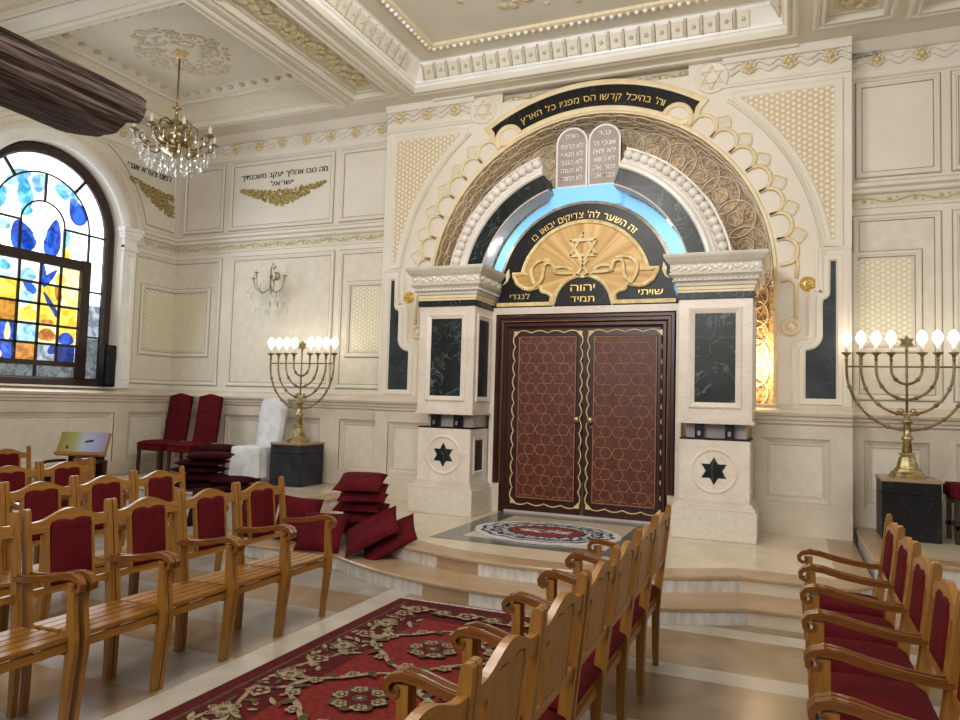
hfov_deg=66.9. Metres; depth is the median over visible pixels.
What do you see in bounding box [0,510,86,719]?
armchair
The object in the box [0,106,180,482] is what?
wall
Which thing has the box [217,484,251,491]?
cushion
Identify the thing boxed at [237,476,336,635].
armchair
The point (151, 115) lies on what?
candle
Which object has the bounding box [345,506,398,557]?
cushion
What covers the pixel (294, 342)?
bulb
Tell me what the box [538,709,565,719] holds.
seat cushion
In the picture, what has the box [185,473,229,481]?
cushion
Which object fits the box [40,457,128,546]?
armchair
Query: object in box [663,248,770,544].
pillar
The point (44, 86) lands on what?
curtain
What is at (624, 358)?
doorway
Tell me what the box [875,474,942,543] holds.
pedestal
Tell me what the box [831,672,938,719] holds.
seat cushion
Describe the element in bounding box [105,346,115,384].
grille
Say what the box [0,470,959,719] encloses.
floor
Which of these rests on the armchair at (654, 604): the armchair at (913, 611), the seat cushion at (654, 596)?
the seat cushion at (654, 596)
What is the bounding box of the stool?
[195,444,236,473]
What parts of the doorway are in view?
door, door knob, door knob, door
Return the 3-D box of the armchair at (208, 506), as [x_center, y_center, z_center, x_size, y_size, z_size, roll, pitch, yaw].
[-1.589,1.334,4.710,0.526,0.995,0.505,0,-4,23]
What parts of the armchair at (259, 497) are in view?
leg, crest rail, rail, armrest, leg, slatted seat, leg, seat rail, armrest, leg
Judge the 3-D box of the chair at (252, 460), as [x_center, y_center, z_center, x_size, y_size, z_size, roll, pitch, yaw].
[-3.127,1.126,10.297,0.556,1.201,0.689,0,-4,23]
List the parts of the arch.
arch moulding, blue panel, arch moulding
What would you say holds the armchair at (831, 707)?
on the floor
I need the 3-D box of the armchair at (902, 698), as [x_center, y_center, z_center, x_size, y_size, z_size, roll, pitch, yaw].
[1.540,1.312,2.824,0.526,0.995,0.505,0,-4,23]
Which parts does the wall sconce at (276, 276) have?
arm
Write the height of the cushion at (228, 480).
0.091 m
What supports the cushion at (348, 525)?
on the floor
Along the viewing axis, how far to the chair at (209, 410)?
10.91 m
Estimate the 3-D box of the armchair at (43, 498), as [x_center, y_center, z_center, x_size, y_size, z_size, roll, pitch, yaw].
[-2.786,1.308,4.832,0.526,0.995,0.505,0,-4,23]
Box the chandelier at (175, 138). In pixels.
[129,49,218,177]
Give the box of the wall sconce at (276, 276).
[246,263,290,314]
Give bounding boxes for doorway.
[487,303,681,526]
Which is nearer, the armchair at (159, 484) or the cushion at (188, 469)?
the armchair at (159, 484)
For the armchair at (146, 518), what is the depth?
4.31 m
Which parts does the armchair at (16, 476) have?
armrest, crest rail, leg, armrest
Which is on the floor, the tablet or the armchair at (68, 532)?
the armchair at (68, 532)
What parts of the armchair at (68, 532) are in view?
leg, armrest, crest rail, rail, leg, slatted seat, seat rail, leg, armrest, leg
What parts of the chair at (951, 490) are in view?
leg, seat, leg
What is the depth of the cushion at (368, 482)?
7.18 m
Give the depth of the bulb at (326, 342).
10.05 m
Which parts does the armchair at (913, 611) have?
leg, armrest, armrest, leg, rail, crest rail, leg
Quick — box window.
[0,141,114,386]
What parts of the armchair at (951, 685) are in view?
leg, armrest, armrest, leg, rail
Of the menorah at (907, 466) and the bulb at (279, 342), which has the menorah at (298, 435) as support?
the bulb at (279, 342)
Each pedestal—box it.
[269,441,324,487]
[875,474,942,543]
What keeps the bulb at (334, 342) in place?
on the menorah at (298, 435)
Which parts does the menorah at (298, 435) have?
stem, curved arm, curved arm, curved arm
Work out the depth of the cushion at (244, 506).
7.52 m
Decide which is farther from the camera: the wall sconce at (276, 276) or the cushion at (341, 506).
the wall sconce at (276, 276)
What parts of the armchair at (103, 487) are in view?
leg, crest rail, rail, leg, armrest, slatted seat, leg, leg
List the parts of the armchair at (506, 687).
leg, armrest, leg, crest rail, leg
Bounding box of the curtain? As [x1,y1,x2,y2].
[0,26,146,136]
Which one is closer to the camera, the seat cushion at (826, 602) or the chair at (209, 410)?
the seat cushion at (826, 602)
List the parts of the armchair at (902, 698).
leg, armrest, armrest, leg, rail, crest rail, leg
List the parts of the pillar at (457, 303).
marble panel, cornice, panel, marble panel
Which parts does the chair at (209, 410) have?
leg, seat, backrest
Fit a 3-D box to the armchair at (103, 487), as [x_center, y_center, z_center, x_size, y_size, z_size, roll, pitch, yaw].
[-2.588,1.340,5.301,0.526,0.995,0.505,0,-4,23]
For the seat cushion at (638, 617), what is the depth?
3.92 m
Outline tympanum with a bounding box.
[497,201,677,307]
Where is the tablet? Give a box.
[556,124,621,188]
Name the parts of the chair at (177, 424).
leg, seat, leg, leg, backrest, leg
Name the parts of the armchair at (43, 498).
leg, rail, crest rail, leg, slatted seat, leg, seat rail, armrest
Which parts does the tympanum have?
sunburst panel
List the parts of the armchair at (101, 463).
armrest, seat, backrest, armrest, leg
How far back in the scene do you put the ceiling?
8.51 m
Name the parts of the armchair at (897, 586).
leg, armrest, armrest, leg, rail, crest rail, leg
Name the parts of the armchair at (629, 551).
leg, armrest, leg, armrest, leg, seat rail, rail, leg, crest rail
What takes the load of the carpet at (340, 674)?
on the floor
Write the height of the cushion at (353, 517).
0.166 m
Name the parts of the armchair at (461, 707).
crest rail, leg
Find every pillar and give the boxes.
[405,264,505,516]
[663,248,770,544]
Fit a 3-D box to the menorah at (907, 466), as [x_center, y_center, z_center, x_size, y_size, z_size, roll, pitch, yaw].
[4.269,0.433,7.260,1.180,1.470,0.330,0,-4,23]
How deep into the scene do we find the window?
10.07 m
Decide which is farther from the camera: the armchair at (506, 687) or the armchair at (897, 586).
the armchair at (897, 586)
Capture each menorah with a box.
[268,337,337,442]
[841,330,959,478]
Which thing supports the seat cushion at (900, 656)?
on the armchair at (913, 611)
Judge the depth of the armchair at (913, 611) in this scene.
3.29 m
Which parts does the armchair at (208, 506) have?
leg, rail, crest rail, armrest, leg, slatted seat, leg, seat rail, armrest, leg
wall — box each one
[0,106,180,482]
[165,26,959,544]
[372,36,852,540]
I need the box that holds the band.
[484,78,709,149]
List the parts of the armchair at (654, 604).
armrest, leg, armrest, seat rail, leg, rail, leg, crest rail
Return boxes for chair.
[136,393,193,474]
[166,394,223,471]
[228,397,288,481]
[943,481,959,544]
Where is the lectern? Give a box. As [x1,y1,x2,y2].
[54,432,111,551]
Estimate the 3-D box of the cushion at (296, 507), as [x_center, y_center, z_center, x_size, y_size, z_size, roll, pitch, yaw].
[-1.856,1.616,7.372,0.479,0.457,0.216,1,-3,10]
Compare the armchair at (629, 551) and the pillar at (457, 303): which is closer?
the armchair at (629, 551)
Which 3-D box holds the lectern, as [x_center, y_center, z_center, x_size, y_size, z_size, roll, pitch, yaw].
[-3.817,1.296,6.945,0.490,1.198,0.360,1,-3,2]
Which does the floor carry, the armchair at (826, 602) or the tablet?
the armchair at (826, 602)
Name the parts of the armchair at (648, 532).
leg, armrest, leg, armrest, leg, seat rail, rail, leg, crest rail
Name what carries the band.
attached to the wall at (770, 148)
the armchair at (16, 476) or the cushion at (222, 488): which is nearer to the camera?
the armchair at (16, 476)
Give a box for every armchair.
[0,445,50,484]
[0,461,68,564]
[0,482,46,631]
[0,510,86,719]
[2,476,123,631]
[18,498,174,719]
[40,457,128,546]
[42,456,107,482]
[74,470,174,595]
[110,489,240,690]
[134,466,228,594]
[179,482,293,660]
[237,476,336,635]
[382,606,543,719]
[393,572,587,719]
[405,660,476,719]
[459,546,618,719]
[508,529,640,719]
[543,515,657,719]
[570,504,670,692]
[797,514,901,618]
[798,526,917,647]
[799,542,938,694]
[801,562,959,719]
[803,594,959,719]
[807,696,901,719]
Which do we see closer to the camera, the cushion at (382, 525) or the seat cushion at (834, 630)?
the seat cushion at (834, 630)
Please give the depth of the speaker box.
10.43 m
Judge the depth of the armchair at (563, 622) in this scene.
2.47 m
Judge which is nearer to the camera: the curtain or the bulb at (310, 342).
the curtain
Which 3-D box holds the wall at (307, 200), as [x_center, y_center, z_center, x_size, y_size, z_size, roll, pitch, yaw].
[1.561,-0.715,8.997,14.550,5.750,0.320,0,-4,23]
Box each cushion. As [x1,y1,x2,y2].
[168,466,228,473]
[172,458,230,466]
[174,481,222,488]
[185,451,234,459]
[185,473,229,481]
[187,486,226,526]
[208,475,258,484]
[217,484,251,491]
[242,494,278,536]
[273,495,323,541]
[293,511,349,553]
[331,494,388,512]
[332,472,387,492]
[337,483,388,502]
[343,503,389,522]
[343,523,357,532]
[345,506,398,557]
[364,513,417,559]
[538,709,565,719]
[547,661,601,711]
[585,628,625,663]
[612,604,644,630]
[634,584,659,604]
[819,592,884,618]
[824,611,896,646]
[824,637,913,684]
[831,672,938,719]
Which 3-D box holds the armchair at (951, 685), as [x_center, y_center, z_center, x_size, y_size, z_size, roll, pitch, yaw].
[1.342,1.280,2.355,0.526,0.995,0.505,0,-4,23]
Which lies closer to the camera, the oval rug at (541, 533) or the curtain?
the curtain
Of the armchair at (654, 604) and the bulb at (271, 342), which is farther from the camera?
the bulb at (271, 342)
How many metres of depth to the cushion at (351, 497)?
7.13 m
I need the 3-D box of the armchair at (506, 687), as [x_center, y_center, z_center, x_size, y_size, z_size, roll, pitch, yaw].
[-0.162,1.218,2.010,0.526,0.995,0.505,0,-4,23]
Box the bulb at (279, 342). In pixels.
[275,338,282,358]
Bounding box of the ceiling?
[0,0,959,139]
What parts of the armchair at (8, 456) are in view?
crest rail, leg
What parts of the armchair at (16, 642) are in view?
rail, crest rail, leg, seat rail, slatted seat, armrest, leg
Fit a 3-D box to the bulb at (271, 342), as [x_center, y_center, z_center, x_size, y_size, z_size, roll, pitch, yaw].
[-3.003,-0.168,10.445,0.100,0.310,0.095,0,-4,23]
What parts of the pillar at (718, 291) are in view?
marble panel, cornice, panel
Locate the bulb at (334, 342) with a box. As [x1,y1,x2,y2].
[331,337,337,358]
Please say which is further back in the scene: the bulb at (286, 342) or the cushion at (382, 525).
the bulb at (286, 342)
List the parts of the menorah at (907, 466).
stem, curved arm, curved arm, curved arm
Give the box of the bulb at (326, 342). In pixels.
[323,337,329,358]
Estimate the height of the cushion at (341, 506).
0.166 m
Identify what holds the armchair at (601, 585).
on the floor
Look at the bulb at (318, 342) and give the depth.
10.11 m
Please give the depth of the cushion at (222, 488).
8.60 m
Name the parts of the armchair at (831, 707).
leg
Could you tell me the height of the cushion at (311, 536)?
0.332 m
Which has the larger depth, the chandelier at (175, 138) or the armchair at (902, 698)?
the chandelier at (175, 138)
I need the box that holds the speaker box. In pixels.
[97,345,116,386]
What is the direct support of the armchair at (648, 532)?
on the floor
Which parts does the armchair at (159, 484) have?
leg, crest rail, leg, leg, slatted seat, seat rail, leg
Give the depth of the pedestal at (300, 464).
9.92 m
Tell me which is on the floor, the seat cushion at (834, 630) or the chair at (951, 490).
the chair at (951, 490)
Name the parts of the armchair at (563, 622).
leg, armrest, leg, armrest, leg, rail, crest rail, leg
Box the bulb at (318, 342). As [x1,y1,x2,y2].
[314,337,321,358]
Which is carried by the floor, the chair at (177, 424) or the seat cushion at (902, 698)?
the chair at (177, 424)
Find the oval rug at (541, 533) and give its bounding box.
[475,521,620,545]
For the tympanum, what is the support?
on the doorway
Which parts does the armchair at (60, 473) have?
leg, crest rail, rail, leg, leg, armrest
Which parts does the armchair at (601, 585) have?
leg, armrest, leg, armrest, leg, seat rail, rail, crest rail, leg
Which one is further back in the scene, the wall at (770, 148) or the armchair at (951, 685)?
the wall at (770, 148)
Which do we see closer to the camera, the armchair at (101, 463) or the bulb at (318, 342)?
the armchair at (101, 463)
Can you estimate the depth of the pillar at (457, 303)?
8.66 m
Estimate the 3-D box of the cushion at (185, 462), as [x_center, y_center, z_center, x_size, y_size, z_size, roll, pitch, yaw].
[-3.583,1.316,9.369,0.560,0.090,0.500,1,-3,3]
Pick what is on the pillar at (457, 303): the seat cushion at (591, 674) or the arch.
the arch
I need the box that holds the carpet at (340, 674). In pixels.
[150,597,530,719]
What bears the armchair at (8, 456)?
on the floor
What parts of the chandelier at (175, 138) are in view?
arm, arm, arm, rod, ceiling plate, arm, arm, arm, arm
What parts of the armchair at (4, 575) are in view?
leg, slatted seat, seat rail, leg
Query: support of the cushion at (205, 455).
on the cushion at (185, 462)
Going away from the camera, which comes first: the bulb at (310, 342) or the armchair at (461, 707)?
the armchair at (461, 707)
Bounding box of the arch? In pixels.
[450,147,731,293]
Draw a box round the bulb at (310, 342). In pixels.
[306,337,313,358]
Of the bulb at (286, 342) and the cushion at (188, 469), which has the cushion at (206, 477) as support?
the cushion at (188, 469)
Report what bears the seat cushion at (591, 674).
on the armchair at (601, 585)
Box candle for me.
[150,113,153,121]
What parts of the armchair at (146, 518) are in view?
leg, rail, crest rail, armrest, leg, slatted seat, leg, seat rail, armrest, leg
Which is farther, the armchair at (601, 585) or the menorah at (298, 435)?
the menorah at (298, 435)
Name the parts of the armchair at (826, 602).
leg, armrest, armrest, leg, rail, crest rail, leg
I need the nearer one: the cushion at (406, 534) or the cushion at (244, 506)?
the cushion at (406, 534)
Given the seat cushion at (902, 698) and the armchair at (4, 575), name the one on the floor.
the armchair at (4, 575)

